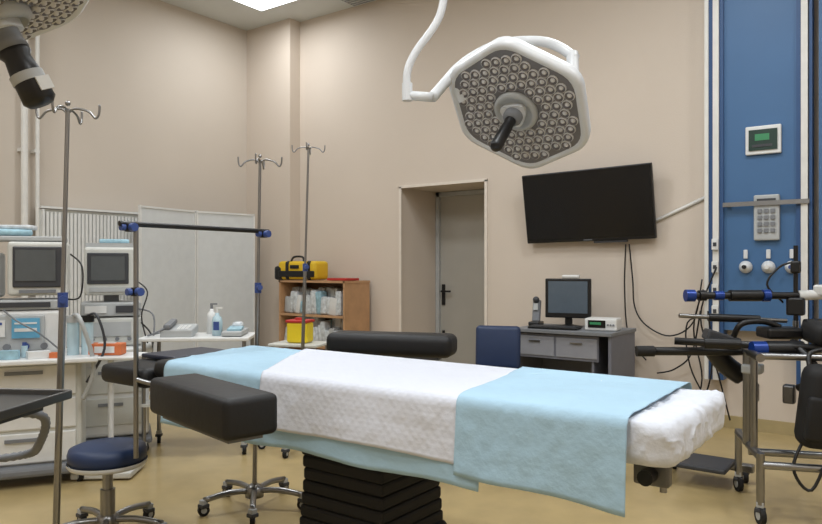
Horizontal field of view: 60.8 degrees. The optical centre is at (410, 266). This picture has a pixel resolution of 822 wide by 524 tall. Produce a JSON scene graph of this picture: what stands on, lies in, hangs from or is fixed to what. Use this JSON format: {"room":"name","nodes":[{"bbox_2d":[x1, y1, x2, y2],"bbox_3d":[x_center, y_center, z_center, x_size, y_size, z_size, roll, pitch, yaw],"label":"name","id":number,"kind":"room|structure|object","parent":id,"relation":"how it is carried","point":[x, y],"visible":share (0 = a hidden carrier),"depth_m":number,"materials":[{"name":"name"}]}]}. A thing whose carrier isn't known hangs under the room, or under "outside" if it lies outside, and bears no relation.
{"room":"operating room","nodes":[
{"label":"operating room","id":0,"kind":"room"},
{"bbox_2d":[0,0,246,347],"bbox_3d":[-4.434,-0.840,5.755,0.200,4.280,8.500,0,0,36],"label":"wall","id":1,"kind":"structure","parent":0,"point":[168,81],"depth_m":7.55,"materials":[{"name":"paint"}]},
{"bbox_2d":[17,35,39,297],"bbox_3d":[-3.675,-0.800,6.510,0.120,4.200,0.416,0,0,36],"label":"pipe","id":2,"kind":"object","parent":1,"relation":"attached to","point":[24,110],"visible":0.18,"depth_m":6.54,"materials":[{"name":"white metal"}]},
{"bbox_2d":[39,206,137,315],"bbox_3d":[-3.178,0.035,7.191,0.165,1.230,1.300,0,0,36],"label":"radiator","id":3,"kind":"object","parent":1,"relation":"attached to","point":[84,227],"visible":0.33,"depth_m":6.93,"materials":[{"name":"white metal"}]},
{"bbox_2d":[160,0,375,30],"bbox_3d":[-0.684,-3.030,3.031,9.470,0.100,8.500,0,0,36],"label":"ceiling","id":4,"kind":"structure","parent":0,"point":[234,13],"depth_m":8.13,"materials":[{"name":"white paint"}]},
{"bbox_2d":[0,0,88,108],"bbox_3d":[-1.004,-1.663,1.489,0.654,2.635,0.442,0,0,-4],"label":"lamp","id":5,"kind":"object","parent":4,"relation":"hanging from","point":[21,21],"visible":1,"depth_m":1.50,"materials":[{"name":"white paint"}]},
{"bbox_2d":[235,0,294,10],"bbox_3d":[-1.652,-2.962,7.628,0.640,0.037,0.640,0,0,36],"label":"ceiling light panel","id":6,"kind":"object","parent":4,"relation":"in","point":[261,5],"depth_m":7.82,"materials":[{"name":"white plastic"}]},
{"bbox_2d":[342,0,373,5],"bbox_3d":[-0.607,-2.960,7.672,0.350,0.040,0.350,0,0,36],"label":"ceiling vent","id":7,"kind":"object","parent":4,"relation":"in","point":[352,2],"depth_m":7.78,"materials":[{"name":"beige metal"}]},
{"bbox_2d":[402,0,590,168],"bbox_3d":[0.708,-1.734,3.599,0.749,2.492,1.543,0,0,36],"label":"lamp","id":8,"kind":"object","parent":4,"relation":"hanging from","point":[526,105],"visible":1,"depth_m":3.19,"materials":[{"name":"white paint"}]},
{"bbox_2d":[0,388,821,523],"bbox_3d":[-0.449,1.350,3.355,9.470,0.100,9.500,0,0,36],"label":"floor","id":9,"kind":"structure","parent":0,"point":[188,466],"depth_m":3.97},
{"bbox_2d":[0,388,71,423],"bbox_3d":[-1.483,0.859,2.252,0.632,0.883,0.526,0,0,6],"label":"table","id":10,"kind":"object","parent":9,"relation":"on","point":[15,403],"visible":1,"depth_m":2.29,"materials":[{"name":"metal"}]},
{"bbox_2d":[0,411,50,461],"bbox_3d":[-1.511,0.590,2.491,0.488,0.269,0.318,0,0,29],"label":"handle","id":11,"kind":"object","parent":10,"relation":"attached to","point":[45,421],"visible":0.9,"depth_m":2.52,"materials":[{"name":"grey plastic"}]},
{"bbox_2d":[0,236,105,481],"bbox_3d":[-2.332,0.555,4.371,0.800,1.490,0.682,0,0,-22],"label":"machine","id":12,"kind":"object","parent":9,"relation":"on","point":[33,262],"visible":0.79,"depth_m":4.24,"materials":[{"name":"beige plastic"}]},
{"bbox_2d":[0,225,36,235],"bbox_3d":[-2.512,-0.227,4.356,0.334,0.070,0.202,0,0,-33],"label":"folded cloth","id":13,"kind":"object","parent":12,"relation":"on","point":[5,230],"visible":0.95,"depth_m":4.33,"materials":[{"name":"blue fabric"}]},
{"bbox_2d":[0,342,56,359],"bbox_3d":[-2.325,0.494,4.116,0.516,0.090,0.132,0,0,-23],"label":"medicine boxes","id":14,"kind":"object","parent":12,"relation":"on","point":[4,354],"visible":0.98,"depth_m":4.12,"materials":[{"name":"white cardboard"}]},
{"bbox_2d":[35,101,100,523],"bbox_3d":[-1.342,0.340,2.598,0.482,1.920,0.465,0,0,36],"label":"pole","id":15,"kind":"object","parent":9,"relation":"on","point":[62,297],"visible":0.99,"depth_m":2.60,"materials":[{"name":"metal"}]},
{"bbox_2d":[70,352,147,479],"bbox_3d":[-1.896,0.918,4.393,0.420,0.743,0.310,0,0,-4],"label":"stand","id":16,"kind":"object","parent":9,"relation":"on","point":[128,355],"visible":0.45,"depth_m":4.35,"materials":[{"name":"white plastic"}]},
{"bbox_2d":[88,342,125,354],"bbox_3d":[-1.894,0.507,4.366,0.200,0.076,0.104,0,0,-4],"label":"glove box","id":17,"kind":"object","parent":16,"relation":"on","point":[112,348],"visible":0.84,"depth_m":4.32,"materials":[{"name":"orange cardboard"}]},
{"bbox_2d":[63,437,166,523],"bbox_3d":[-1.463,1.071,3.366,0.562,0.458,0.576,0,0,36],"label":"stool","id":18,"kind":"object","parent":9,"relation":"on","point":[106,457],"visible":0.99,"depth_m":3.31,"materials":[{"name":"leather"}]},
{"bbox_2d":[79,239,154,450],"bbox_3d":[-2.141,0.550,5.029,0.561,1.500,0.520,0,0,-22],"label":"machine","id":19,"kind":"object","parent":9,"relation":"on","point":[108,263],"visible":0.45,"depth_m":4.92,"materials":[{"name":"white plastic"}]},
{"bbox_2d":[138,205,254,394],"bbox_3d":[-2.357,0.333,7.746,0.407,1.925,1.526,0,0,36],"label":"folding screen","id":20,"kind":"object","parent":9,"relation":"on","point":[182,271],"visible":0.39,"depth_m":7.79,"materials":[{"name":"fabric"}]},
{"bbox_2d":[139,332,254,453],"bbox_3d":[-1.510,0.894,5.016,0.750,0.812,0.434,0,0,-4],"label":"trolley","id":21,"kind":"object","parent":9,"relation":"on","point":[199,336],"visible":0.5,"depth_m":4.83,"materials":[{"name":"white plastic"}]},
{"bbox_2d":[147,319,197,336],"bbox_3d":[-1.683,0.432,4.931,0.316,0.124,0.229,0,0,-4],"label":"desk telephone","id":22,"kind":"object","parent":21,"relation":"on","point":[170,329],"visible":1,"depth_m":4.86,"materials":[{"name":"grey plastic"}]},
{"bbox_2d":[206,303,216,333],"bbox_3d":[-1.457,0.376,5.120,0.074,0.221,0.074,0,0,36],"label":"sanitizer bottle","id":23,"kind":"object","parent":21,"relation":"on","point":[211,313],"visible":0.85,"depth_m":5.09,"materials":[{"name":"white plastic"}]},
{"bbox_2d":[212,307,222,335],"bbox_3d":[-1.377,0.386,4.972,0.077,0.201,0.079,0,0,36],"label":"sanitizer bottle","id":24,"kind":"object","parent":21,"relation":"on","point":[217,323],"visible":0.99,"depth_m":4.95,"materials":[{"name":"plastic"}]},
{"bbox_2d":[221,321,248,336],"bbox_3d":[-1.261,0.442,5.033,0.140,0.082,0.340,0,0,-4],"label":"tray","id":25,"kind":"object","parent":21,"relation":"on","point":[237,328],"visible":1,"depth_m":4.91,"materials":[{"name":"grey plastic"}]},
{"bbox_2d":[197,153,302,523],"bbox_3d":[-0.853,0.345,3.803,0.568,1.910,0.573,0,0,36],"label":"pole","id":26,"kind":"object","parent":9,"relation":"on","point":[252,491],"visible":0.94,"depth_m":3.77,"materials":[{"name":"metal"}]},
{"bbox_2d":[258,142,324,457],"bbox_3d":[-0.778,0.205,5.025,0.565,2.190,0.575,0,0,36],"label":"pole","id":27,"kind":"object","parent":9,"relation":"on","point":[285,452],"visible":0.51,"depth_m":5.02,"materials":[{"name":"metal"}]},
{"bbox_2d":[268,340,326,349],"bbox_3d":[-0.854,0.941,5.392,0.400,0.718,0.300,0,0,16],"label":"side table","id":28,"kind":"object","parent":9,"relation":"on","point":[314,344],"visible":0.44,"depth_m":5.29,"materials":[{"name":"beige plastic"}]},
{"bbox_2d":[285,317,314,342],"bbox_3d":[-0.854,0.485,5.392,0.180,0.190,0.150,0,0,16],"label":"sharps container","id":29,"kind":"object","parent":28,"relation":"on","point":[294,326],"visible":0.87,"depth_m":5.33,"materials":[{"name":"yellow plastic"}]},
{"bbox_2d":[278,280,369,349],"bbox_3d":[-0.990,0.725,7.926,1.020,1.150,0.420,0,0,36],"label":"bookcase","id":30,"kind":"object","parent":9,"relation":"on","point":[356,293],"visible":0.33,"depth_m":7.73,"materials":[{"name":"brown wood"}]},
{"bbox_2d":[275,255,327,279],"bbox_3d":[-1.257,0.009,8.008,0.590,0.279,0.282,0,0,28],"label":"bag","id":31,"kind":"object","parent":30,"relation":"on","point":[286,270],"visible":0.98,"depth_m":7.89,"materials":[{"name":"yellow plastic"}]},
{"bbox_2d":[327,278,358,280],"bbox_3d":[-0.749,0.135,7.713,0.280,0.025,0.220,0,0,36],"label":"folder","id":32,"kind":"object","parent":30,"relation":"on","point":[334,279],"visible":1,"depth_m":7.62,"materials":[{"name":"plastic"}]},
{"bbox_2d":[101,330,671,523],"bbox_3d":[-0.268,0.828,2.823,1.744,0.945,2.450,0,0,-25],"label":"table","id":33,"kind":"object","parent":9,"relation":"on","point":[334,492],"visible":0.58,"depth_m":2.59,"materials":[{"name":"black leather"}]},
{"bbox_2d":[142,347,225,359],"bbox_3d":[-1.126,0.438,3.537,0.260,0.020,0.360,0,0,36],"label":"tray","id":34,"kind":"object","parent":33,"relation":"on","point":[169,354],"visible":0.6,"depth_m":3.46,"materials":[{"name":"silver metal"}]},
{"bbox_2d":[118,221,270,458],"bbox_3d":[-0.894,0.324,3.307,0.338,1.052,0.860,0,0,36],"label":"screen frame","id":35,"kind":"object","parent":33,"relation":"on","point":[135,291],"visible":0.88,"depth_m":3.11,"materials":[{"name":"metal"}]},
{"bbox_2d":[160,345,478,491],"bbox_3d":[-0.297,0.537,2.886,1.754,0.276,0.729,0,0,36],"label":"drape","id":36,"kind":"object","parent":33,"relation":"on","point":[245,365],"visible":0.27,"depth_m":2.56,"materials":[{"name":"blue fabric"}]},
{"bbox_2d":[259,349,515,463],"bbox_3d":[-0.134,0.498,2.767,1.434,0.211,0.740,0,0,36],"label":"quilted underpad","id":37,"kind":"object","parent":33,"relation":"on","point":[398,404],"visible":0.83,"depth_m":2.44,"materials":[{"name":"white"}]},
{"bbox_2d":[453,367,691,516],"bbox_3d":[0.512,0.517,2.298,0.639,0.265,0.760,0,0,36],"label":"drape","id":38,"kind":"object","parent":33,"relation":"on","point":[561,434],"visible":0.92,"depth_m":2.00,"materials":[{"name":"blue fabric"}]},
{"bbox_2d":[601,380,725,467],"bbox_3d":[0.631,0.459,2.200,0.576,0.135,0.659,0,0,36],"label":"mattress","id":39,"kind":"object","parent":33,"relation":"on","point":[664,433],"visible":0.38,"depth_m":1.88,"materials":[{"name":"fabric"}]},
{"bbox_2d":[475,325,520,368],"bbox_3d":[0.648,0.885,5.422,0.587,0.830,0.580,0,0,36],"label":"office chair","id":40,"kind":"object","parent":9,"relation":"on","point":[497,346],"visible":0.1,"depth_m":5.56,"materials":[{"name":"blue leather"}]},
{"bbox_2d":[518,323,635,376],"bbox_3d":[1.391,0.910,5.973,0.870,0.780,0.600,0,0,36],"label":"computer desk","id":41,"kind":"object","parent":9,"relation":"on","point":[582,350],"visible":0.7,"depth_m":5.78,"materials":[{"name":"grey laminate"}]},
{"bbox_2d":[528,296,543,325],"bbox_3d":[1.104,0.389,6.181,0.100,0.260,0.160,0,0,26],"label":"desk telephone","id":42,"kind":"object","parent":41,"relation":"on","point":[536,313],"visible":0.91,"depth_m":6.17,"materials":[{"name":"black plastic"}]},
{"bbox_2d":[528,324,580,329],"bbox_3d":[1.203,0.506,5.875,0.420,0.024,0.140,0,0,30],"label":"keyboard","id":43,"kind":"object","parent":41,"relation":"on","point":[535,326],"visible":1,"depth_m":5.82,"materials":[{"name":"black plastic"}]},
{"bbox_2d":[545,275,591,327],"bbox_3d":[1.372,0.294,6.073,0.387,0.452,0.240,0,0,36],"label":"computer monitor","id":44,"kind":"object","parent":41,"relation":"on","point":[568,299],"visible":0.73,"depth_m":6.03,"materials":[{"name":"black plastic"}]},
{"bbox_2d":[585,317,621,330],"bbox_3d":[1.583,0.469,5.767,0.260,0.100,0.208,0,0,28],"label":"pump","id":45,"kind":"object","parent":41,"relation":"on","point":[591,323],"visible":1,"depth_m":5.69,"materials":[{"name":"white plastic"}]},
{"bbox_2d":[672,453,754,482],"bbox_3d":[1.764,1.232,4.219,0.505,0.135,0.474,0,0,36],"label":"platform","id":46,"kind":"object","parent":9,"relation":"on","point":[698,462],"depth_m":4.18,"materials":[{"name":"metal"}]},
{"bbox_2d":[733,348,821,523],"bbox_3d":[2.190,0.869,3.706,0.821,0.862,0.633,0,0,14],"label":"trolley","id":47,"kind":"object","parent":9,"relation":"on","point":[750,368],"visible":0.95,"depth_m":3.67,"materials":[{"name":"metal"}]},
{"bbox_2d":[635,245,821,390],"bbox_3d":[1.868,0.272,3.814,1.240,0.785,0.453,0,0,9],"label":"support arms","id":48,"kind":"object","parent":47,"relation":"on","point":[719,348],"visible":0.95,"depth_m":3.88,"materials":[{"name":"black plastic"}]},
{"bbox_2d":[792,348,821,491],"bbox_3d":[2.061,0.760,3.485,0.319,0.701,0.186,0,0,5],"label":"bag","id":49,"kind":"object","parent":47,"relation":"on","point":[808,421],"visible":1,"depth_m":3.44,"materials":[{"name":"leather"}]},
{"bbox_2d":[247,0,821,422],"bbox_3d":[1.882,-0.840,6.562,9.070,4.280,0.970,0,0,36],"label":"wall","id":50,"kind":"structure","parent":0,"point":[334,80],"depth_m":7.15,"materials":[{"name":"beige paint"}]},
{"bbox_2d":[399,178,487,331],"bbox_3d":[0.316,0.207,7.300,1.100,2.185,0.016,0,0,36],"label":"trim","id":51,"kind":"structure","parent":50,"relation":"attached to","point":[485,180],"depth_m":7.10,"materials":[{"name":"white paint"}]},
{"bbox_2d":[436,189,483,364],"bbox_3d":[0.728,0.215,7.867,1.060,2.160,0.126,0,0,36],"label":"door","id":52,"kind":"structure","parent":50,"relation":"in","point":[459,214],"depth_m":8.00,"materials":[{"name":"grey paint"}]},
{"bbox_2d":[522,162,656,243],"bbox_3d":[1.576,-0.546,6.269,1.211,0.666,0.184,0,0,36],"label":"television","id":53,"kind":"object","parent":50,"relation":"attached to","point":[614,203],"depth_m":6.20,"materials":[{"name":"black plastic"}]},
{"bbox_2d":[656,196,703,222],"bbox_3d":[2.206,-1.643,5.922,0.620,2.675,0.032,0,0,36],"label":"duct","id":54,"kind":"object","parent":50,"relation":"attached to","point":[692,203],"depth_m":5.88,"materials":[{"name":"white plastic"}]},
{"bbox_2d":[723,415,794,435],"bbox_3d":[3.054,1.250,5.309,5.600,0.100,0.020,0,0,36],"label":"baseboard","id":55,"kind":"structure","parent":50,"relation":"attached to","point":[766,426],"depth_m":5.49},
{"bbox_2d":[704,0,821,383],"bbox_3d":[3.112,-1.040,5.180,1.745,3.880,0.160,0,0,36],"label":"wall panel","id":56,"kind":"object","parent":50,"relation":"attached to","point":[759,54],"visible":0.72,"depth_m":5.45,"materials":[{"name":"blue metal"}]},
{"bbox_2d":[712,239,717,313],"bbox_3d":[2.414,0.085,5.560,0.050,0.620,0.025,0,0,36],"label":"strip","id":57,"kind":"object","parent":56,"relation":"attached to","point":[714,241],"depth_m":5.55,"materials":[{"name":"plastic"}]},
{"bbox_2d":[739,250,752,272],"bbox_3d":[2.598,-0.043,5.448,0.096,0.183,0.089,0,0,36],"label":"outlet","id":58,"kind":"object","parent":56,"relation":"attached to","point":[745,266],"visible":1,"depth_m":5.45,"materials":[{"name":"white paint"}]},
{"bbox_2d":[745,124,781,155],"bbox_3d":[2.714,-0.980,5.394,0.250,0.220,0.042,0,0,36],"label":"control display","id":59,"kind":"object","parent":56,"relation":"attached to","point":[765,139],"visible":1,"depth_m":5.38,"materials":[{"name":"white plastic"}]},
{"bbox_2d":[723,198,809,206],"bbox_3d":[2.721,-0.490,5.378,0.600,0.035,0.060,0,0,36],"label":"rail","id":60,"kind":"object","parent":56,"relation":"attached to","point":[789,201],"visible":1,"depth_m":5.34,"materials":[{"name":"metal"}]},
{"bbox_2d":[754,194,779,240],"bbox_3d":[2.731,-0.380,5.376,0.180,0.350,0.051,0,0,36],"label":"keypad","id":61,"kind":"object","parent":56,"relation":"attached to","point":[766,217],"visible":1,"depth_m":5.36,"materials":[{"name":"grey plastic"}]},
{"bbox_2d":[761,249,775,272],"bbox_3d":[2.728,-0.043,5.354,0.096,0.183,0.089,0,0,36],"label":"outlet","id":62,"kind":"object","parent":56,"relation":"attached to","point":[767,266],"visible":1,"depth_m":5.36,"materials":[{"name":"white paint"}]},
{"bbox_2d":[785,249,792,272],"bbox_3d":[2.857,-0.043,5.260,0.096,0.183,0.089,0,0,36],"label":"outlet","id":63,"kind":"object","parent":56,"relation":"attached to","point":[787,267],"visible":0.38,"depth_m":5.28,"materials":[{"name":"white paint"}]},
{"bbox_2d":[624,244,730,419],"bbox_3d":[2.189,0.541,5.810,0.120,1.484,0.913,0,0,-38],"label":"cables","id":64,"kind":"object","parent":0,"point":[696,311],"depth_m":5.66,"materials":[{"name":"black rubber"}]}
]}

